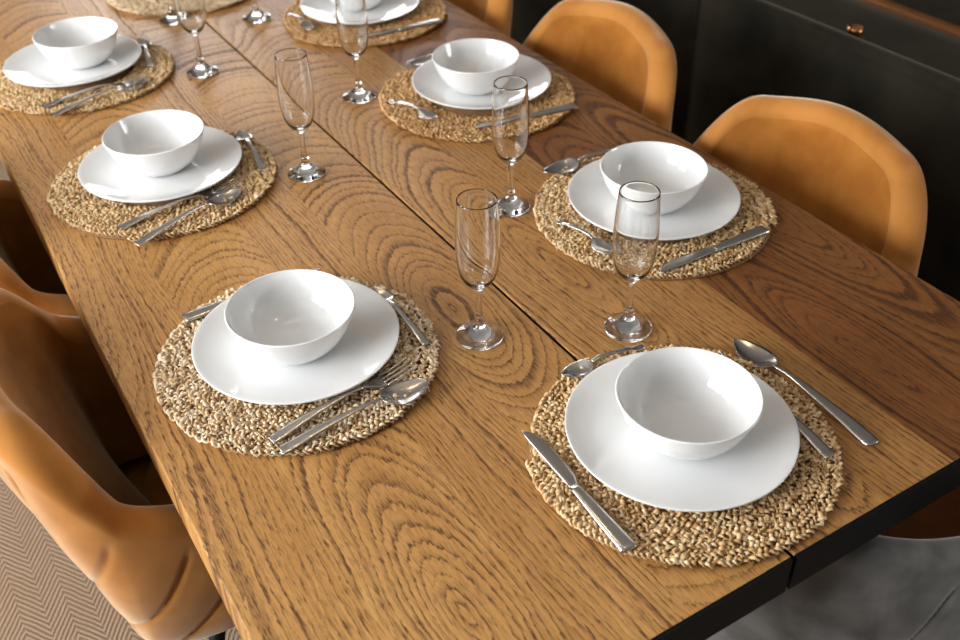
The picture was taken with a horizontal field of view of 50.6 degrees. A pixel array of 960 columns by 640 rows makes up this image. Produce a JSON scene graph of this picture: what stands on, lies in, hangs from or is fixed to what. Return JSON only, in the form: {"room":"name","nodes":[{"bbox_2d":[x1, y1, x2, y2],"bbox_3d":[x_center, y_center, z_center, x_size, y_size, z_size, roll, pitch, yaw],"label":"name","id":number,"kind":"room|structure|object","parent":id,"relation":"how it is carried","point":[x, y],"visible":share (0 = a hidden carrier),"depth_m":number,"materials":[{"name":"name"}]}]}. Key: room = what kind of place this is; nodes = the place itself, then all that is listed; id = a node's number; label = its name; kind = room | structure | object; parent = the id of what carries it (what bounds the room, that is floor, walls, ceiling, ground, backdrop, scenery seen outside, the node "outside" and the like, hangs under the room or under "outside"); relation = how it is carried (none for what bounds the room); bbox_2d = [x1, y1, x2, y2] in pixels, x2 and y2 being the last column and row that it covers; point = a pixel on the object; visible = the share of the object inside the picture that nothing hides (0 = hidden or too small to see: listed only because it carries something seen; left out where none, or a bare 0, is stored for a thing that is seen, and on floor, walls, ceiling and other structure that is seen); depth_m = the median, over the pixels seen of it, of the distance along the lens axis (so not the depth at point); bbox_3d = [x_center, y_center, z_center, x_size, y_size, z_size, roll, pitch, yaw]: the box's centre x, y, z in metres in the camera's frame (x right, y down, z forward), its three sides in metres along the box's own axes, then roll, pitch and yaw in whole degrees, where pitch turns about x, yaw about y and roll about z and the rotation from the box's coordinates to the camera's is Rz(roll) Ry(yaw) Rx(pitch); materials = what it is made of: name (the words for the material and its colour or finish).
{"room":"dining room","nodes":[
{"label":"dining room","id":0,"kind":"room"},
{"bbox_3d":[0.036,-0.132,2.907,7.300,0.100,9.600,-21,42,-24],"label":"floor","id":1,"kind":"structure","parent":0,"visible":0},
{"bbox_2d":[0,160,241,639],"bbox_3d":[-0.917,0.838,1.577,2.950,0.008,5.800,-21,42,-24],"label":"rug","id":2,"kind":"object","parent":1,"relation":"on","point":[44,595],"visible":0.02,"depth_m":1.97,"materials":[{"name":"beige carpet"}]},
{"bbox_2d":[0,179,78,316],"bbox_3d":[-0.692,0.022,1.933,0.542,0.843,0.512,-21,42,-24],"label":"tub chair","id":3,"kind":"object","parent":2,"relation":"on","point":[27,270],"visible":0.26,"depth_m":1.91,"materials":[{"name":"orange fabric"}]},
{"bbox_2d":[0,288,235,639],"bbox_3d":[-0.416,0.290,1.575,0.542,0.843,0.512,-18,41,-21],"label":"tub chair","id":4,"kind":"object","parent":2,"relation":"on","point":[72,452],"visible":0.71,"depth_m":1.29,"materials":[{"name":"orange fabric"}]},
{"bbox_2d":[147,461,173,504],"bbox_3d":[-0.350,0.263,1.598,0.319,0.067,0.329,-18,41,-21],"label":"seat cushion","id":5,"kind":"object","parent":4,"relation":"on","point":[157,493],"depth_m":1.57,"materials":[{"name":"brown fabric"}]},
{"bbox_2d":[0,0,959,639],"bbox_3d":[-0.252,-0.025,2.060,1.047,0.751,2.248,-21,42,-24],"label":"dining table","id":6,"kind":"object","parent":2,"relation":"on","point":[435,524],"visible":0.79,"depth_m":1.36,"materials":[{"name":"brown wood"}]},
{"bbox_2d":[0,34,175,114],"bbox_3d":[-0.815,-0.506,2.075,0.372,0.014,0.377,-32,47,-34],"label":"place mat","id":7,"kind":"object","parent":6,"relation":"on","point":[14,96],"visible":0.41,"depth_m":2.00,"materials":[{"name":"beige wicker"}]},
{"bbox_2d":[3,34,140,86],"bbox_3d":[-0.834,-0.530,2.087,0.271,0.019,0.271,25,44,30],"label":"dinner plate","id":8,"kind":"object","parent":7,"relation":"on","point":[28,66],"visible":0.75,"depth_m":2.06,"materials":[{"name":"white ceramic"}]},
{"bbox_2d":[32,17,117,68],"bbox_3d":[-0.818,-0.558,2.073,0.166,0.064,0.166,-21,42,-24],"label":"bowl","id":9,"kind":"object","parent":8,"relation":"on","point":[78,42],"visible":1,"depth_m":2.08,"materials":[{"name":"white ceramic"}]},
{"bbox_2d":[41,73,146,107],"bbox_3d":[-0.752,-0.450,1.984,0.209,0.012,0.025,-25,43,-28],"label":"fork","id":10,"kind":"object","parent":7,"relation":"on","point":[60,99],"visible":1,"depth_m":1.97,"materials":[{"name":"silver metal"}]},
{"bbox_2d":[50,79,147,116],"bbox_3d":[-0.734,-0.433,1.964,0.043,0.015,0.206,30,47,34],"label":"spoon","id":11,"kind":"object","parent":7,"relation":"on","point":[142,82],"visible":1,"depth_m":1.96,"materials":[{"name":"silver metal"}]},
{"bbox_2d":[115,79,147,90],"bbox_3d":[-0.686,-0.463,2.004,0.043,0.012,0.068,30,47,34],"label":"spoon bowl","id":12,"kind":"object","parent":11,"relation":"on","point":[142,82],"depth_m":2.01,"materials":[{"name":"silver metal"}]},
{"bbox_2d":[138,39,152,67],"bbox_3d":[-0.701,-0.564,2.132,0.029,0.013,0.150,-13,39,-15],"label":"spoon","id":13,"kind":"object","parent":7,"relation":"on","point":[144,43],"visible":0.95,"depth_m":2.12,"materials":[{"name":"silver metal"}]},
{"bbox_2d":[138,39,150,46],"bbox_3d":[-0.719,-0.592,2.172,0.029,0.010,0.046,-13,39,-15],"label":"spoon bowl","id":14,"kind":"object","parent":13,"relation":"on","point":[143,42],"depth_m":2.18,"materials":[{"name":"silver metal"}]},
{"bbox_2d":[46,127,277,241],"bbox_3d":[-0.534,-0.242,1.723,0.380,0.014,0.375,13,40,18],"label":"place mat","id":15,"kind":"object","parent":6,"relation":"on","point":[79,209],"visible":0.58,"depth_m":1.64,"materials":[{"name":"beige wicker"}]},
{"bbox_2d":[78,126,241,202],"bbox_3d":[-0.542,-0.264,1.731,0.271,0.019,0.271,17,41,22],"label":"dinner plate","id":16,"kind":"object","parent":15,"relation":"on","point":[219,153],"visible":0.59,"depth_m":1.70,"materials":[{"name":"white ceramic"}]},
{"bbox_2d":[102,110,203,176],"bbox_3d":[-0.545,-0.289,1.715,0.166,0.064,0.166,-3,37,-3],"label":"bowl","id":17,"kind":"object","parent":16,"relation":"on","point":[155,143],"visible":1,"depth_m":1.74,"materials":[{"name":"white ceramic"}]},
{"bbox_2d":[117,178,240,229],"bbox_3d":[-0.483,-0.188,1.635,0.209,0.012,0.025,-27,44,-29],"label":"fork","id":18,"kind":"object","parent":15,"relation":"on","point":[135,220],"visible":1,"depth_m":1.62,"materials":[{"name":"silver metal"}]},
{"bbox_2d":[133,188,240,245],"bbox_3d":[-0.459,-0.167,1.609,0.043,0.015,0.206,26,45,31],"label":"spoon","id":19,"kind":"object","parent":15,"relation":"on","point":[214,199],"visible":1,"depth_m":1.61,"materials":[{"name":"silver metal"}]},
{"bbox_2d":[205,188,240,205],"bbox_3d":[-0.415,-0.199,1.651,0.043,0.012,0.068,26,45,31],"label":"spoon bowl","id":20,"kind":"object","parent":19,"relation":"on","point":[214,199],"depth_m":1.66,"materials":[{"name":"silver metal"}]},
{"bbox_2d":[235,130,265,168],"bbox_3d":[-0.403,-0.303,1.784,0.029,0.013,0.150,-17,40,-19],"label":"spoon","id":21,"kind":"object","parent":15,"relation":"on","point":[241,133],"visible":1,"depth_m":1.78,"materials":[{"name":"silver metal"}]},
{"bbox_2d":[235,130,251,140],"bbox_3d":[-0.425,-0.331,1.822,0.029,0.010,0.046,-17,40,-19],"label":"spoon bowl","id":22,"kind":"object","parent":21,"relation":"on","point":[241,133],"depth_m":1.83,"materials":[{"name":"silver metal"}]},
{"bbox_2d":[159,0,179,24],"bbox_3d":[-0.699,-0.768,2.248,0.065,0.215,0.065,-23,43,-26],"label":"champagne flute","id":23,"kind":"object","parent":6,"relation":"on","point":[171,18],"visible":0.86,"depth_m":2.29,"materials":[{"name":"clear glass"}]},
{"bbox_2d":[107,0,246,16],"bbox_3d":[-0.721,-0.813,2.473,0.374,0.014,0.369,-7,38,-8],"label":"place mat","id":24,"kind":"object","parent":6,"relation":"on","point":[152,8],"visible":0.62,"depth_m":2.36,"materials":[{"name":"beige wicker"}]},
{"bbox_2d":[173,0,218,77],"bbox_3d":[-0.571,-0.594,2.017,0.065,0.215,0.065,3,38,5],"label":"champagne flute","id":25,"kind":"object","parent":6,"relation":"on","point":[191,14],"visible":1,"depth_m":2.00,"materials":[{"name":"clear glass"}]},
{"bbox_2d":[173,0,205,35],"bbox_3d":[-0.571,-0.625,1.993,0.058,0.136,0.058,-13,39,-15],"label":"bowl","id":26,"kind":"object","parent":25,"relation":"on","point":[191,14],"depth_m":1.99,"materials":[{"name":"clear glass"}]},
{"bbox_2d":[243,0,271,22],"bbox_3d":[-0.510,-0.773,2.249,0.065,0.215,0.065,-9,38,-10],"label":"champagne flute","id":27,"kind":"object","parent":6,"relation":"on","point":[256,15],"visible":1,"depth_m":2.29,"materials":[{"name":"clear glass"}]},
{"bbox_2d":[153,275,440,456],"bbox_3d":[-0.238,0.047,1.337,0.374,0.014,0.369,-1,37,0],"label":"place mat","id":28,"kind":"object","parent":6,"relation":"on","point":[220,420],"visible":0.52,"depth_m":1.26,"materials":[{"name":"beige wicker"}]},
{"bbox_2d":[182,268,320,321],"bbox_3d":[-0.319,-0.038,1.439,0.210,0.006,0.024,-22,42,-25],"label":"table knife","id":29,"kind":"object","parent":28,"relation":"on","point":[198,313],"visible":0.36,"depth_m":1.40,"materials":[{"name":"silver metal"}]},
{"bbox_2d":[191,278,398,404],"bbox_3d":[-0.242,0.026,1.343,0.271,0.019,0.271,11,39,15],"label":"dinner plate","id":30,"kind":"object","parent":28,"relation":"on","point":[370,339],"visible":0.67,"depth_m":1.31,"materials":[{"name":"white ceramic"}]},
{"bbox_2d":[224,269,354,364],"bbox_3d":[-0.243,0.007,1.319,0.166,0.064,0.166,-4,38,-4],"label":"bowl","id":31,"kind":"object","parent":30,"relation":"on","point":[294,316],"visible":1,"depth_m":1.35,"materials":[{"name":"white ceramic"}]},
{"bbox_2d":[267,357,415,443],"bbox_3d":[-0.168,0.097,1.253,0.209,0.012,0.025,-28,45,-30],"label":"fork","id":32,"kind":"object","parent":28,"relation":"on","point":[277,436],"visible":1,"depth_m":1.24,"materials":[{"name":"silver metal"}]},
{"bbox_2d":[278,378,427,454],"bbox_3d":[-0.150,0.113,1.234,0.206,0.015,0.043,-24,43,-27],"label":"spoon","id":33,"kind":"object","parent":28,"relation":"on","point":[416,386],"visible":1,"depth_m":1.24,"materials":[{"name":"silver metal"}]},
{"bbox_2d":[380,378,427,404],"bbox_3d":[-0.093,0.089,1.266,0.068,0.012,0.043,-24,43,-27],"label":"spoon bowl","id":34,"kind":"object","parent":33,"relation":"on","point":[416,386],"depth_m":1.27,"materials":[{"name":"silver metal"}]},
{"bbox_2d":[372,286,429,345],"bbox_3d":[-0.111,-0.009,1.391,0.029,0.013,0.150,-22,42,-24],"label":"spoon","id":35,"kind":"object","parent":28,"relation":"on","point":[387,295],"visible":0.78,"depth_m":1.37,"materials":[{"name":"silver metal"}]},
{"bbox_2d":[372,286,393,300],"bbox_3d":[-0.139,-0.035,1.427,0.029,0.010,0.046,-22,42,-25],"label":"spoon bowl","id":36,"kind":"object","parent":35,"relation":"on","point":[386,294],"depth_m":1.43,"materials":[{"name":"silver metal"}]},
{"bbox_2d":[274,48,325,181],"bbox_3d":[-0.298,-0.336,1.672,0.065,0.215,0.065,-3,37,-2],"label":"champagne flute","id":37,"kind":"object","parent":6,"relation":"on","point":[294,84],"visible":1,"depth_m":1.63,"materials":[{"name":"clear glass"}]},
{"bbox_2d":[274,48,314,132],"bbox_3d":[-0.299,-0.367,1.649,0.058,0.136,0.058,-5,38,-4],"label":"bowl","id":38,"kind":"object","parent":37,"relation":"on","point":[294,84],"depth_m":1.63,"materials":[{"name":"clear glass"}]},
{"bbox_2d":[335,0,375,103],"bbox_3d":[-0.237,-0.519,1.910,0.065,0.215,0.065,-7,38,-7],"label":"champagne flute","id":39,"kind":"object","parent":6,"relation":"on","point":[351,15],"visible":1,"depth_m":1.88,"materials":[{"name":"clear glass"}]},
{"bbox_2d":[335,0,367,59],"bbox_3d":[-0.237,-0.551,1.886,0.058,0.136,0.058,20,42,25],"label":"bowl","id":40,"kind":"object","parent":39,"relation":"on","point":[351,15],"depth_m":1.87,"materials":[{"name":"clear glass"}]},
{"bbox_2d":[283,0,446,47],"bbox_3d":[-0.261,-0.699,2.311,0.371,0.014,0.376,-14,39,-17],"label":"place mat","id":41,"kind":"object","parent":6,"relation":"on","point":[324,33],"visible":0.61,"depth_m":2.24,"materials":[{"name":"beige wicker"}]},
{"bbox_2d":[287,13,314,29],"bbox_3d":[-0.399,-0.668,2.259,0.029,0.013,0.127,-22,42,-25],"label":"spoon","id":42,"kind":"object","parent":41,"relation":"on","point":[304,24],"visible":1,"depth_m":2.24,"materials":[{"name":"silver metal"}]},
{"bbox_2d":[301,21,314,29],"bbox_3d":[-0.377,-0.646,2.233,0.029,0.010,0.046,-22,42,-25],"label":"spoon bowl","id":43,"kind":"object","parent":42,"relation":"on","point":[304,24],"depth_m":2.24,"materials":[{"name":"silver metal"}]},
{"bbox_2d":[300,0,419,23],"bbox_3d":[-0.273,-0.720,2.319,0.271,0.019,0.271,-30,46,-32],"label":"dinner plate","id":44,"kind":"object","parent":41,"relation":"on","point":[321,10],"visible":0.69,"depth_m":2.29,"materials":[{"name":"white ceramic"}]},
{"bbox_2d":[330,0,381,9],"bbox_3d":[-0.280,-0.746,2.304,0.166,0.064,0.166,7,38,10],"label":"bowl","id":45,"kind":"object","parent":44,"relation":"on","point":[370,4],"visible":0.31,"depth_m":2.27,"materials":[{"name":"white ceramic"}]},
{"bbox_2d":[368,18,442,36],"bbox_3d":[-0.179,-0.634,2.214,0.210,0.006,0.024,-19,41,-22],"label":"table knife","id":46,"kind":"object","parent":41,"relation":"on","point":[433,21],"visible":0.77,"depth_m":2.22,"materials":[{"name":"silver metal"}]},
{"bbox_2d":[406,54,431,65],"bbox_3d":[-0.059,-0.550,2.098,0.206,0.015,0.043,-19,41,-22],"label":"spoon","id":47,"kind":"object","parent":6,"relation":"on","point":[418,61],"visible":0.38,"depth_m":2.08,"materials":[{"name":"silver metal"}]},
{"bbox_2d":[378,67,575,142],"bbox_3d":[-0.004,-0.433,1.957,0.377,0.014,0.372,-22,42,-25],"label":"place mat","id":48,"kind":"object","parent":6,"relation":"on","point":[452,123],"visible":0.52,"depth_m":1.90,"materials":[{"name":"beige wicker"}]},
{"bbox_2d":[387,100,437,118],"bbox_3d":[-0.125,-0.396,1.897,0.127,0.013,0.029,28,46,32],"label":"spoon","id":49,"kind":"object","parent":48,"relation":"on","point":[422,112],"visible":1,"depth_m":1.89,"materials":[{"name":"silver metal"}]},
{"bbox_2d":[418,108,437,118],"bbox_3d":[-0.095,-0.379,1.876,0.046,0.010,0.029,28,46,32],"label":"spoon bowl","id":50,"kind":"object","parent":49,"relation":"on","point":[422,112],"depth_m":1.88,"materials":[{"name":"silver metal"}]},
{"bbox_2d":[412,54,550,108],"bbox_3d":[0.003,-0.464,1.977,0.271,0.019,0.271,-2,37,-1],"label":"dinner plate","id":51,"kind":"object","parent":48,"relation":"on","point":[426,80],"visible":0.46,"depth_m":1.96,"materials":[{"name":"white ceramic"}]},
{"bbox_2d":[432,38,518,94],"bbox_3d":[-0.008,-0.477,1.946,0.166,0.064,0.166,21,43,26],"label":"bowl","id":52,"kind":"object","parent":51,"relation":"on","point":[471,66],"visible":0.94,"depth_m":1.98,"materials":[{"name":"white ceramic"}]},
{"bbox_2d":[474,103,577,128],"bbox_3d":[0.084,-0.375,1.869,0.210,0.006,0.023,-16,40,-18],"label":"table knife","id":53,"kind":"object","parent":48,"relation":"on","point":[570,106],"visible":0.62,"depth_m":1.88,"materials":[{"name":"silver metal"}]},
{"bbox_2d":[455,188,503,350],"bbox_3d":[-0.002,-0.063,1.308,0.065,0.215,0.065,21,43,26],"label":"champagne flute","id":54,"kind":"object","parent":6,"relation":"on","point":[477,222],"visible":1,"depth_m":1.27,"materials":[{"name":"clear glass"}]},
{"bbox_2d":[455,188,500,291],"bbox_3d":[-0.003,-0.095,1.284,0.058,0.136,0.058,-21,42,-24],"label":"bowl","id":55,"kind":"object","parent":54,"relation":"on","point":[477,222],"depth_m":1.26,"materials":[{"name":"clear glass"}]},
{"bbox_2d":[491,75,529,216],"bbox_3d":[0.047,-0.268,1.574,0.065,0.215,0.065,24,44,29],"label":"champagne flute","id":56,"kind":"object","parent":6,"relation":"on","point":[510,120],"visible":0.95,"depth_m":1.53,"materials":[{"name":"clear glass"}]},
{"bbox_2d":[491,75,529,164],"bbox_3d":[0.047,-0.299,1.550,0.058,0.136,0.058,-32,47,-34],"label":"bowl","id":57,"kind":"object","parent":56,"relation":"on","point":[510,120],"depth_m":1.53,"materials":[{"name":"clear glass"}]},
{"bbox_2d":[604,181,660,341],"bbox_3d":[0.199,-0.074,1.316,0.065,0.215,0.065,29,47,34],"label":"champagne flute","id":58,"kind":"object","parent":6,"relation":"on","point":[636,229],"visible":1,"depth_m":1.28,"materials":[{"name":"clear glass"}]},
{"bbox_2d":[612,181,660,283],"bbox_3d":[0.198,-0.105,1.292,0.058,0.136,0.058,3,38,6],"label":"bowl","id":59,"kind":"object","parent":58,"relation":"on","point":[636,229],"depth_m":1.27,"materials":[{"name":"clear glass"}]},
{"bbox_2d":[533,156,777,279],"bbox_3d":[0.273,-0.176,1.614,0.374,0.014,0.380,21,43,27],"label":"place mat","id":60,"kind":"object","parent":6,"relation":"on","point":[552,203],"visible":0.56,"depth_m":1.55,"materials":[{"name":"beige wicker"}]},
{"bbox_2d":[544,147,614,173],"bbox_3d":[0.196,-0.279,1.737,0.206,0.015,0.043,-20,41,-23],"label":"spoon","id":61,"kind":"object","parent":60,"relation":"on","point":[572,163],"visible":0.7,"depth_m":1.72,"materials":[{"name":"silver metal"}]},
{"bbox_2d":[544,158,578,173],"bbox_3d":[0.136,-0.257,1.711,0.068,0.012,0.043,-20,41,-23],"label":"spoon bowl","id":62,"kind":"object","parent":61,"relation":"on","point":[572,163],"depth_m":1.72,"materials":[{"name":"silver metal"}]},
{"bbox_2d":[556,220,612,253],"bbox_3d":[0.160,-0.128,1.539,0.029,0.013,0.127,-26,44,-29],"label":"spoon","id":63,"kind":"object","parent":60,"relation":"on","point":[598,244],"visible":0.91,"depth_m":1.52,"materials":[{"name":"silver metal"}]},
{"bbox_2d":[591,238,612,253],"bbox_3d":[0.185,-0.108,1.514,0.029,0.010,0.046,-26,44,-29],"label":"spoon bowl","id":64,"kind":"object","parent":63,"relation":"on","point":[598,244],"depth_m":1.52,"materials":[{"name":"silver metal"}]},
{"bbox_2d":[568,158,740,239],"bbox_3d":[0.276,-0.195,1.618,0.278,0.019,0.278,-8,38,-9],"label":"dinner plate","id":65,"kind":"object","parent":60,"relation":"on","point":[717,202],"visible":0.56,"depth_m":1.60,"materials":[{"name":"white ceramic"}]},
{"bbox_2d":[600,141,708,214],"bbox_3d":[0.270,-0.213,1.593,0.166,0.064,0.166,3,38,5],"label":"bowl","id":66,"kind":"object","parent":65,"relation":"on","point":[679,172],"visible":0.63,"depth_m":1.63,"materials":[{"name":"white ceramic"}]},
{"bbox_2d":[660,225,769,272],"bbox_3d":[0.347,-0.105,1.509,0.210,0.006,0.024,-21,42,-24],"label":"table knife","id":67,"kind":"object","parent":60,"relation":"on","point":[758,231],"visible":1,"depth_m":1.51,"materials":[{"name":"silver metal"}]},
{"bbox_2d":[525,344,843,568],"bbox_3d":[0.239,0.144,1.196,0.364,0.014,0.369,6,38,9],"label":"place mat","id":68,"kind":"object","parent":6,"relation":"on","point":[766,526],"visible":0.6,"depth_m":1.11,"materials":[{"name":"beige wicker"}]},
{"bbox_2d":[522,431,637,552],"bbox_3d":[0.106,0.185,1.136,0.024,0.006,0.210,-20,41,-23],"label":"table knife","id":69,"kind":"object","parent":68,"relation":"on","point":[616,534],"visible":1,"depth_m":1.12,"materials":[{"name":"silver metal"}]},
{"bbox_2d":[561,344,644,376],"bbox_3d":[0.159,0.050,1.306,0.127,0.013,0.029,-19,41,-22],"label":"spoon","id":70,"kind":"object","parent":68,"relation":"on","point":[582,367],"visible":1,"depth_m":1.30,"materials":[{"name":"silver metal"}]},
{"bbox_2d":[561,359,592,376],"bbox_3d":[0.123,0.063,1.292,0.046,0.010,0.029,-19,41,-22],"label":"spoon bowl","id":71,"kind":"object","parent":70,"relation":"on","point":[582,367],"depth_m":1.30,"materials":[{"name":"silver metal"}]},
{"bbox_2d":[565,351,799,511],"bbox_3d":[0.235,0.129,1.196,0.271,0.019,0.271,-14,39,-17],"label":"dinner plate","id":72,"kind":"object","parent":68,"relation":"on","point":[598,433],"visible":0.68,"depth_m":1.16,"materials":[{"name":"white ceramic"}]},
{"bbox_2d":[615,347,763,459],"bbox_3d":[0.238,0.108,1.174,0.166,0.064,0.166,15,40,20],"label":"bowl","id":73,"kind":"object","parent":72,"relation":"on","point":[683,403],"visible":1,"depth_m":1.20,"materials":[{"name":"white ceramic"}]},
{"bbox_2d":[714,350,835,458],"bbox_3d":[0.352,0.099,1.238,0.025,0.012,0.209,-20,41,-23],"label":"fork","id":74,"kind":"object","parent":68,"relation":"on","point":[822,448],"visible":0.45,"depth_m":1.18,"materials":[{"name":"silver metal"}]},
{"bbox_2d":[733,338,878,445],"bbox_3d":[0.401,0.084,1.269,0.044,0.015,0.233,-22,42,-25],"label":"spoon","id":75,"kind":"object","parent":6,"relation":"on","point":[746,350],"visible":1,"depth_m":1.26,"materials":[{"name":"silver metal"}]},
{"bbox_2d":[733,338,778,366],"bbox_3d":[0.357,0.044,1.324,0.044,0.012,0.072,-22,42,-25],"label":"spoon bowl","id":76,"kind":"object","parent":75,"relation":"on","point":[748,351],"depth_m":1.33,"materials":[{"name":"silver metal"}]},
{"bbox_2d":[447,0,512,36],"bbox_3d":[-0.198,-0.523,2.632,0.542,0.843,0.512,-21,42,-24],"label":"tub chair","id":77,"kind":"object","parent":2,"relation":"on","point":[497,14],"visible":0.06,"depth_m":2.37,"materials":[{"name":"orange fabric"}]},
{"bbox_2d":[522,0,676,131],"bbox_3d":[0.108,-0.226,2.236,0.542,0.843,0.512,-23,42,-26],"label":"tub chair","id":78,"kind":"object","parent":2,"relation":"on","point":[614,47],"visible":0.16,"depth_m":2.10,"materials":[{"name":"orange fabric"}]},
{"bbox_2d":[693,95,927,275],"bbox_3d":[0.425,0.075,1.833,0.542,0.843,0.512,-27,44,-30],"label":"tub chair","id":79,"kind":"object","parent":2,"relation":"on","point":[831,161],"visible":0.17,"depth_m":1.70,"materials":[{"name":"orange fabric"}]},
{"bbox_2d":[706,486,959,639],"bbox_3d":[0.574,0.413,1.530,0.568,0.674,0.423,-21,42,-24],"label":"armchair","id":80,"kind":"object","parent":2,"relation":"on","point":[903,583],"visible":0.57,"depth_m":1.21,"materials":[{"name":"grey fabric"}]},
{"bbox_2d":[880,487,959,538],"bbox_3d":[0.561,0.328,1.488,0.396,0.067,0.309,-21,42,-24],"label":"seat cushion","id":81,"kind":"object","parent":80,"relation":"on","point":[941,518],"depth_m":1.48,"materials":[{"name":"brown leather"}]},
{"bbox_2d":[510,0,959,301],"bbox_3d":[1.097,-0.599,2.788,1.042,0.745,2.624,-21,42,-24],"label":"sideboard","id":82,"kind":"object","parent":1,"relation":"on","point":[902,73],"visible":0.28,"depth_m":2.37,"materials":[{"name":"black painted wood"},{"name":"orange-brown wood"},{"name":"copper metal"}]},
{"bbox_2d":[848,24,863,37],"bbox_3d":[1.061,-0.790,2.888,0.060,0.091,0.060,-21,42,-24],"label":"knob","id":83,"kind":"object","parent":82,"relation":"attached to","point":[856,30],"visible":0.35,"depth_m":2.86,"materials":[{"name":"orange metal"}]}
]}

